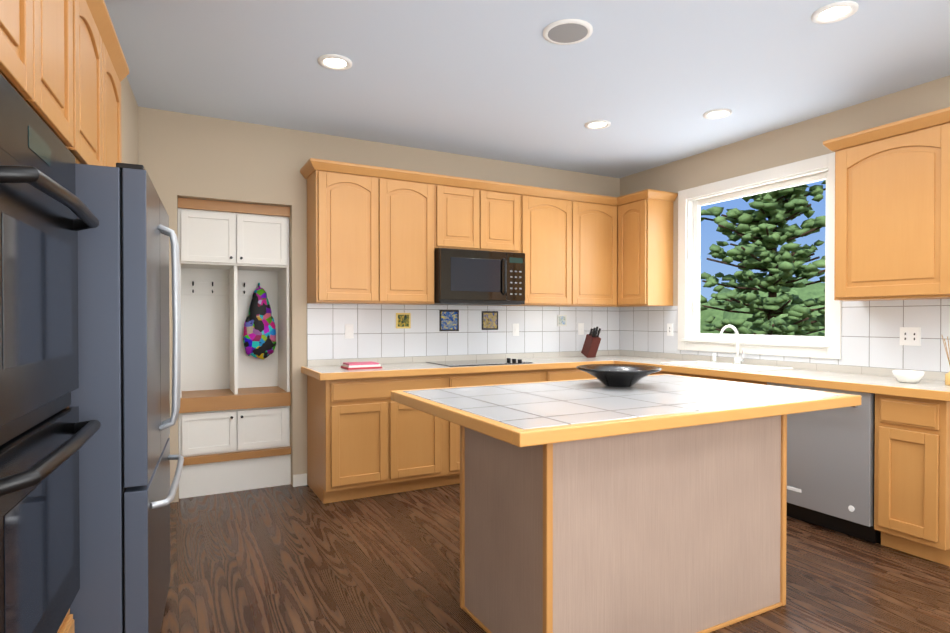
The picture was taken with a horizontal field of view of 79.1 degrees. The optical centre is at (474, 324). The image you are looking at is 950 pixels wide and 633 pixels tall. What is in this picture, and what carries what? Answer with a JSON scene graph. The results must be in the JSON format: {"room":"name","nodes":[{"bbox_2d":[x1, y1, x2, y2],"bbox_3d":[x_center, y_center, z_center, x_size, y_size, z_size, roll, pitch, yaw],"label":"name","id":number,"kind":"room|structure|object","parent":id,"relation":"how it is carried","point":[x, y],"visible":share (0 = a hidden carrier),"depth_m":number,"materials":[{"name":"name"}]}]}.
{"room":"kitchen","nodes":[
{"label":"kitchen","id":0,"kind":"room"},
{"bbox_2d":[120,76,137,163],"bbox_3d":[-1.319,-0.088,0.864,0.703,2.740,8.810,0,1,-24],"label":"wall","id":1,"kind":"structure","parent":0,"point":[129,121],"depth_m":3.51,"materials":[{"name":"beige paint"}]},
{"bbox_2d":[104,0,949,177],"bbox_3d":[0.185,-1.497,1.813,6.480,0.060,7.460,0,1,-28],"label":"ceiling","id":2,"kind":"structure","parent":0,"point":[652,81],"depth_m":3.33,"materials":[{"name":"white paint"}]},
{"bbox_2d":[318,54,351,69],"bbox_3d":[-0.789,-1.473,3.244,0.190,0.012,0.190,0,1,-28],"label":"recessed light","id":3,"kind":"object","parent":2,"relation":"in","point":[333,61],"visible":0.98,"depth_m":3.23,"materials":[{"name":"white glass"}]},
{"bbox_2d":[543,19,592,44],"bbox_3d":[0.468,-1.469,2.903,0.250,0.014,0.250,0,1,-28],"label":"ceiling speaker","id":4,"kind":"object","parent":2,"relation":"attached to","point":[566,31],"visible":1,"depth_m":2.88,"materials":[{"name":"white"}]},
{"bbox_2d":[585,120,610,128],"bbox_3d":[0.913,-1.483,4.282,0.190,0.012,0.190,0,1,-28],"label":"recessed light","id":5,"kind":"object","parent":2,"relation":"in","point":[597,124],"visible":0.98,"depth_m":4.28,"materials":[{"name":"white glass"}]},
{"bbox_2d":[703,109,731,118],"bbox_3d":[1.710,-1.481,4.059,0.190,0.012,0.190,0,1,-28],"label":"recessed light","id":6,"kind":"object","parent":2,"relation":"in","point":[716,113],"visible":0.96,"depth_m":4.05,"materials":[{"name":"white"}]},
{"bbox_2d":[811,1,858,23],"bbox_3d":[1.698,-1.468,2.717,0.190,0.012,0.190,0,1,-28],"label":"recessed light","id":7,"kind":"object","parent":2,"relation":"in","point":[835,12],"visible":1,"depth_m":2.71,"materials":[{"name":"white glass"}]},
{"bbox_2d":[138,75,949,502],"bbox_3d":[0.197,-0.096,1.804,6.480,2.740,7.410,0,1,-28],"label":"wall","id":8,"kind":"structure","parent":0,"point":[182,155],"depth_m":4.38,"materials":[{"name":"beige paint"}]},
{"bbox_2d":[0,0,51,130],"bbox_3d":[-1.288,-0.830,1.094,0.648,0.660,0.473,0,1,-24],"label":"upper cabinet","id":9,"kind":"object","parent":8,"relation":"attached to","point":[25,25],"depth_m":1.36,"materials":[{"name":"brown wood"}]},
{"bbox_2d":[52,0,79,163],"bbox_3d":[-1.428,-0.833,1.411,0.648,0.660,0.473,0,1,-24],"label":"upper cabinet","id":10,"kind":"object","parent":8,"relation":"attached to","point":[64,70],"depth_m":1.70,"materials":[{"name":"brown wood"}]},
{"bbox_2d":[80,0,111,166],"bbox_3d":[-1.625,-0.847,1.854,0.648,0.640,0.611,0,1,-24],"label":"upper cabinet","id":11,"kind":"object","parent":8,"relation":"attached to","point":[95,30],"depth_m":2.08,"materials":[{"name":"brown wood"}]},
{"bbox_2d":[112,36,127,166],"bbox_3d":[-1.806,-0.851,2.264,0.648,0.640,0.538,0,1,-24],"label":"upper cabinet","id":12,"kind":"object","parent":8,"relation":"attached to","point":[119,72],"depth_m":2.50,"materials":[{"name":"brown wood"}]},
{"bbox_2d":[293,473,306,486],"bbox_3d":[-1.351,1.205,4.444,0.103,0.090,0.014,0,1,-28],"label":"baseboard","id":13,"kind":"structure","parent":8,"relation":"attached to","point":[299,479],"depth_m":4.44,"materials":[{"name":"white paint"}]},
{"bbox_2d":[304,158,387,303],"bbox_3d":[-0.989,-0.675,4.434,0.534,1.030,0.338,0,1,-28],"label":"upper cabinet","id":14,"kind":"object","parent":8,"relation":"attached to","point":[377,235],"depth_m":4.28,"materials":[{"name":"brown wood"}]},
{"bbox_2d":[345,324,353,338],"bbox_3d":[-1.007,0.058,4.609,0.070,0.114,0.010,0,1,-28],"label":"electrical outlet","id":15,"kind":"object","parent":8,"relation":"attached to","point":[349,330],"visible":1,"depth_m":4.61,"materials":[{"name":"white plastic"}]},
{"bbox_2d":[396,313,410,327],"bbox_3d":[-0.601,-0.029,4.825,0.130,0.130,0.006,0,1,-28],"label":"artwork","id":16,"kind":"object","parent":8,"relation":"attached to","point":[403,320],"visible":1,"depth_m":4.82,"materials":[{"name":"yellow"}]},
{"bbox_2d":[388,168,447,304],"bbox_3d":[-0.598,-0.677,4.641,0.606,1.030,0.338,0,1,-28],"label":"upper cabinet","id":17,"kind":"object","parent":8,"relation":"attached to","point":[417,201],"depth_m":4.52,"materials":[{"name":"brown wood"}]},
{"bbox_2d":[439,310,458,330],"bbox_3d":[-0.225,-0.030,5.025,0.185,0.185,0.006,0,1,-28],"label":"artwork","id":18,"kind":"object","parent":8,"relation":"attached to","point":[448,320],"visible":1,"depth_m":5.02,"materials":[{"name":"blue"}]},
{"bbox_2d":[307,303,618,366],"bbox_3d":[0.100,0.078,5.200,3.170,0.490,0.020,0,1,-28],"label":"backsplash","id":19,"kind":"structure","parent":8,"relation":"attached to","point":[377,338],"depth_m":5.02,"materials":[{"name":"white tile"}]},
{"bbox_2d":[448,176,487,250],"bbox_3d":[-0.188,-0.904,4.856,0.468,0.580,0.338,0,1,-28],"label":"upper cabinet","id":20,"kind":"object","parent":8,"relation":"attached to","point":[467,197],"depth_m":4.74,"materials":[{"name":"brown wood"}]},
{"bbox_2d":[432,248,524,304],"bbox_3d":[-0.009,-0.387,4.889,0.798,0.438,0.456,0,1,-28],"label":"microwave","id":21,"kind":"object","parent":20,"relation":"attached to","point":[469,277],"visible":1,"depth_m":4.70,"materials":[{"name":"black plastic"}]},
{"bbox_2d":[482,311,497,329],"bbox_3d":[0.136,-0.032,5.216,0.170,0.170,0.006,0,1,-28],"label":"artwork","id":22,"kind":"object","parent":8,"relation":"attached to","point":[489,320],"visible":1,"depth_m":5.21,"materials":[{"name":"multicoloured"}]},
{"bbox_2d":[488,181,523,252],"bbox_3d":[0.114,-0.905,5.016,0.468,0.580,0.338,0,1,-28],"label":"upper cabinet","id":23,"kind":"object","parent":8,"relation":"attached to","point":[505,200],"depth_m":4.91,"materials":[{"name":"brown wood"}]},
{"bbox_2d":[512,324,518,335],"bbox_3d":[0.381,0.052,5.344,0.070,0.114,0.010,0,1,-28],"label":"electrical outlet","id":24,"kind":"object","parent":8,"relation":"attached to","point":[515,329],"visible":1,"depth_m":5.34,"materials":[{"name":"white plastic"}]},
{"bbox_2d":[502,186,579,306],"bbox_3d":[0.560,-0.683,5.255,0.686,1.030,0.338,0,1,-28],"label":"upper cabinet","id":25,"kind":"object","parent":8,"relation":"attached to","point":[551,216],"depth_m":5.13,"materials":[{"name":"brown wood"}]},
{"bbox_2d":[557,315,566,325],"bbox_3d":[0.844,-0.036,5.591,0.110,0.110,0.006,0,1,-28],"label":"artwork","id":26,"kind":"object","parent":8,"relation":"attached to","point":[561,320],"visible":1,"depth_m":5.59,"materials":[{"name":"white"}]},
{"bbox_2d":[578,323,583,334],"bbox_3d":[1.052,0.048,5.700,0.070,0.114,0.010,0,1,-28],"label":"electrical outlet","id":27,"kind":"object","parent":8,"relation":"attached to","point":[580,328],"visible":1,"depth_m":5.70,"materials":[{"name":"white plastic"}]},
{"bbox_2d":[560,193,616,306],"bbox_3d":[1.022,-0.685,5.500,0.613,1.030,0.338,0,1,-28],"label":"upper cabinet","id":28,"kind":"object","parent":8,"relation":"attached to","point":[598,213],"depth_m":5.38,"materials":[{"name":"brown wood"}]},
{"bbox_2d":[612,189,677,306],"bbox_3d":[1.512,-0.685,5.516,0.367,1.030,0.767,0,1,-28],"label":"upper cabinet","id":29,"kind":"object","parent":8,"relation":"attached to","point":[644,248],"visible":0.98,"depth_m":5.25,"materials":[{"name":"brown wood"}]},
{"bbox_2d":[667,324,672,335],"bbox_3d":[1.808,0.052,5.336,0.007,0.114,0.070,0,1,-28],"label":"electrical outlet","id":30,"kind":"object","parent":8,"relation":"attached to","point":[669,329],"visible":1,"depth_m":5.33,"materials":[{"name":"white plastic"}]},
{"bbox_2d":[678,152,841,358],"bbox_3d":[2.249,-0.482,4.637,0.195,1.440,1.440,0,1,-28],"label":"window","id":31,"kind":"structure","parent":8,"relation":"in","point":[693,338],"depth_m":4.59,"materials":[{"name":"white paint"}]},
{"bbox_2d":[619,299,949,380],"bbox_3d":[2.227,0.084,4.551,0.019,0.490,3.060,0,1,-28],"label":"backsplash","id":32,"kind":"structure","parent":8,"relation":"attached to","point":[870,339],"depth_m":3.86,"materials":[{"name":"white tile"}]},
{"bbox_2d":[823,107,949,300],"bbox_3d":[2.593,-0.666,3.476,0.367,1.030,0.770,0,1,-28],"label":"upper cabinet","id":33,"kind":"object","parent":8,"relation":"attached to","point":[892,210],"visible":1,"depth_m":3.39,"materials":[{"name":"brown wood"}]},
{"bbox_2d":[900,327,920,345],"bbox_3d":[2.726,0.077,3.604,0.007,0.114,0.116,0,1,-28],"label":"electrical outlet","id":34,"kind":"object","parent":8,"relation":"attached to","point":[910,336],"visible":1,"depth_m":3.60,"materials":[{"name":"white plastic"}]},
{"bbox_2d":[160,484,949,632],"bbox_3d":[0.185,1.303,1.838,6.480,0.060,7.460,0,1,-28],"label":"floor","id":35,"kind":"structure","parent":0,"point":[289,558],"depth_m":2.92,"materials":[{"name":"brown wood"}]},
{"bbox_2d":[57,608,74,632],"bbox_3d":[-1.358,1.068,1.270,0.648,0.420,0.790,0,1,-24],"label":"base cabinet","id":36,"kind":"object","parent":35,"relation":"on","point":[67,626],"depth_m":1.71,"materials":[{"name":"brown wood"}]},
{"bbox_2d":[0,74,100,632],"bbox_3d":[-1.304,0.178,1.286,0.712,1.356,0.756,0,1,-24],"label":"double wall oven","id":37,"kind":"object","parent":36,"relation":"in","point":[45,434],"visible":1,"depth_m":1.34,"materials":[{"name":"black metal"}]},
{"bbox_2d":[69,163,183,632],"bbox_3d":[-1.582,0.373,2.149,0.861,1.795,0.910,0,1,-24],"label":"refrigerator","id":38,"kind":"object","parent":35,"relation":"on","point":[121,395],"visible":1,"depth_m":1.85,"materials":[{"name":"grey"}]},
{"bbox_2d":[177,197,290,498],"bbox_3d":[-1.885,0.171,4.494,0.774,2.157,0.500,0,1,-28],"label":"locker","id":39,"kind":"object","parent":35,"relation":"on","point":[234,421],"visible":0.83,"depth_m":4.40,"materials":[{"name":"white paint"}]},
{"bbox_2d":[243,283,275,358],"bbox_3d":[-1.758,-0.025,4.694,0.256,0.629,0.103,0,1,-28],"label":"backpack","id":40,"kind":"object","parent":39,"relation":"hanging from","point":[259,338],"visible":1,"depth_m":4.66,"materials":[{"name":"multicoloured fabric"}]},
{"bbox_2d":[307,371,448,503],"bbox_3d":[-0.761,0.811,4.409,0.900,0.879,0.617,0,1,-28],"label":"base cabinet","id":41,"kind":"object","parent":35,"relation":"on","point":[367,436],"depth_m":4.12,"materials":[{"name":"brown wood"}]},
{"bbox_2d":[305,355,652,378],"bbox_3d":[0.230,0.345,4.928,3.192,0.040,0.622,0,1,-28],"label":"countertop","id":42,"kind":"structure","parent":41,"relation":"on","point":[392,368],"depth_m":4.47,"materials":[{"name":"white tile"}]},
{"bbox_2d":[341,361,381,369],"bbox_3d":[-0.854,0.310,4.323,0.260,0.040,0.200,0,1,-28],"label":"books","id":43,"kind":"object","parent":42,"relation":"on","point":[359,365],"visible":1,"depth_m":4.25,"materials":[{"name":"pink paper"}]},
{"bbox_2d":[426,358,532,366],"bbox_3d":[0.033,0.311,4.827,0.760,0.029,0.480,0,1,-28],"label":"cooktop","id":44,"kind":"object","parent":42,"relation":"in","point":[479,362],"visible":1,"depth_m":4.78,"materials":[{"name":"black glass"}]},
{"bbox_2d":[581,326,600,357],"bbox_3d":[1.110,0.171,5.484,0.100,0.297,0.187,0,1,-28],"label":"knife block","id":45,"kind":"object","parent":42,"relation":"on","point":[591,344],"visible":1,"depth_m":5.45,"materials":[{"name":"red wood"}]},
{"bbox_2d":[449,367,548,484],"bbox_3d":[0.034,0.807,4.831,0.900,0.879,0.617,0,1,-28],"label":"base cabinet","id":46,"kind":"object","parent":35,"relation":"on","point":[503,375],"depth_m":4.48,"materials":[{"name":"brown wood"}]},
{"bbox_2d":[549,363,612,380],"bbox_3d":[0.747,0.803,5.209,0.715,0.879,0.617,0,1,-28],"label":"base cabinet","id":47,"kind":"object","parent":35,"relation":"on","point":[555,373],"depth_m":4.89,"materials":[{"name":"brown wood"}]},
{"bbox_2d":[455,414,786,632],"bbox_3d":[0.667,0.827,2.579,1.310,0.878,0.675,0,1,-28],"label":"kitchen island","id":48,"kind":"object","parent":35,"relation":"on","point":[657,503],"depth_m":2.26,"materials":[{"name":"brown wood"}]},
{"bbox_2d":[403,374,846,445],"bbox_3d":[0.695,0.359,2.779,1.800,0.053,1.110,0,1,-28],"label":"island countertop","id":49,"kind":"structure","parent":48,"relation":"on","point":[528,413],"depth_m":2.43,"materials":[{"name":"white tile"}]},
{"bbox_2d":[576,364,661,386],"bbox_3d":[0.764,0.279,3.064,0.444,0.100,0.444,0,1,-28],"label":"decorative bowl","id":50,"kind":"object","parent":49,"relation":"on","point":[619,375],"visible":1,"depth_m":2.98,"materials":[{"name":"black"}]},
{"bbox_2d":[614,362,705,377],"bbox_3d":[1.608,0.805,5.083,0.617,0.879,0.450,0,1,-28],"label":"base cabinet","id":51,"kind":"object","parent":35,"relation":"on","point":[674,372],"depth_m":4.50,"materials":[{"name":"brown wood"}]},
{"bbox_2d":[767,382,880,542],"bbox_3d":[2.304,0.819,3.648,0.616,0.868,0.634,0,1,-28],"label":"dishwasher","id":52,"kind":"object","parent":35,"relation":"on","point":[830,466],"visible":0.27,"depth_m":3.43,"materials":[{"name":"silver metal"}]},
{"bbox_2d":[870,390,949,566],"bbox_3d":[2.588,0.821,3.232,0.617,0.879,0.340,0,1,-28],"label":"base cabinet","id":53,"kind":"object","parent":35,"relation":"on","point":[912,476],"depth_m":3.07,"materials":[{"name":"brown wood"}]},
{"bbox_2d":[618,358,949,401],"bbox_3d":[2.095,0.352,4.154,0.622,0.040,2.489,0,1,-28],"label":"countertop","id":54,"kind":"structure","parent":53,"relation":"on","point":[836,380],"depth_m":3.63,"materials":[{"name":"white tile"}]},
{"bbox_2d":[661,361,792,371],"bbox_3d":[1.929,0.424,4.476,0.470,0.214,0.830,0,1,-28],"label":"sink","id":55,"kind":"object","parent":54,"relation":"in","point":[731,366],"visible":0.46,"depth_m":4.50,"materials":[{"name":"white ceramic"}]},
{"bbox_2d":[712,325,743,363],"bbox_3d":[1.972,0.159,4.613,0.234,0.311,0.309,0,1,-28],"label":"faucet","id":56,"kind":"object","parent":54,"relation":"on","point":[738,359],"visible":1,"depth_m":4.56,"materials":[{"name":"white metal"}]},
{"bbox_2d":[892,370,924,382],"bbox_3d":[2.524,0.306,3.352,0.156,0.065,0.156,0,1,-28],"label":"bowl","id":57,"kind":"object","parent":54,"relation":"on","point":[909,376],"visible":1,"depth_m":3.31,"materials":[{"name":"white ceramic"}]},
{"bbox_2d":[942,336,949,385],"bbox_3d":[2.655,0.200,3.195,0.098,0.280,0.101,0,1,-28],"label":"reed diffuser","id":58,"kind":"object","parent":54,"relation":"on","point":[947,378],"visible":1,"depth_m":3.20,"materials":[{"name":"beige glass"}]},
{"label":"outside","id":59,"kind":"structure","parent":0,"visible":0},
{"bbox_2d":[700,270,824,335],"bbox_3d":[17.810,2.716,38.501,13.662,14.445,49.044,0,1,-28],"label":"trees","id":60,"kind":"object","parent":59,"point":[813,291],"depth_m":34.91,"materials":[{"name":"green plant"}]},
{"bbox_2d":[700,180,825,336],"bbox_3d":[11.324,-1.904,21.846,7.580,14.002,5.934,0,1,-28],"label":"pine tree","id":61,"kind":"object","parent":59,"point":[766,238],"visible":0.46,"depth_m":21.40,"materials":[{"name":"green plant"}]}
]}

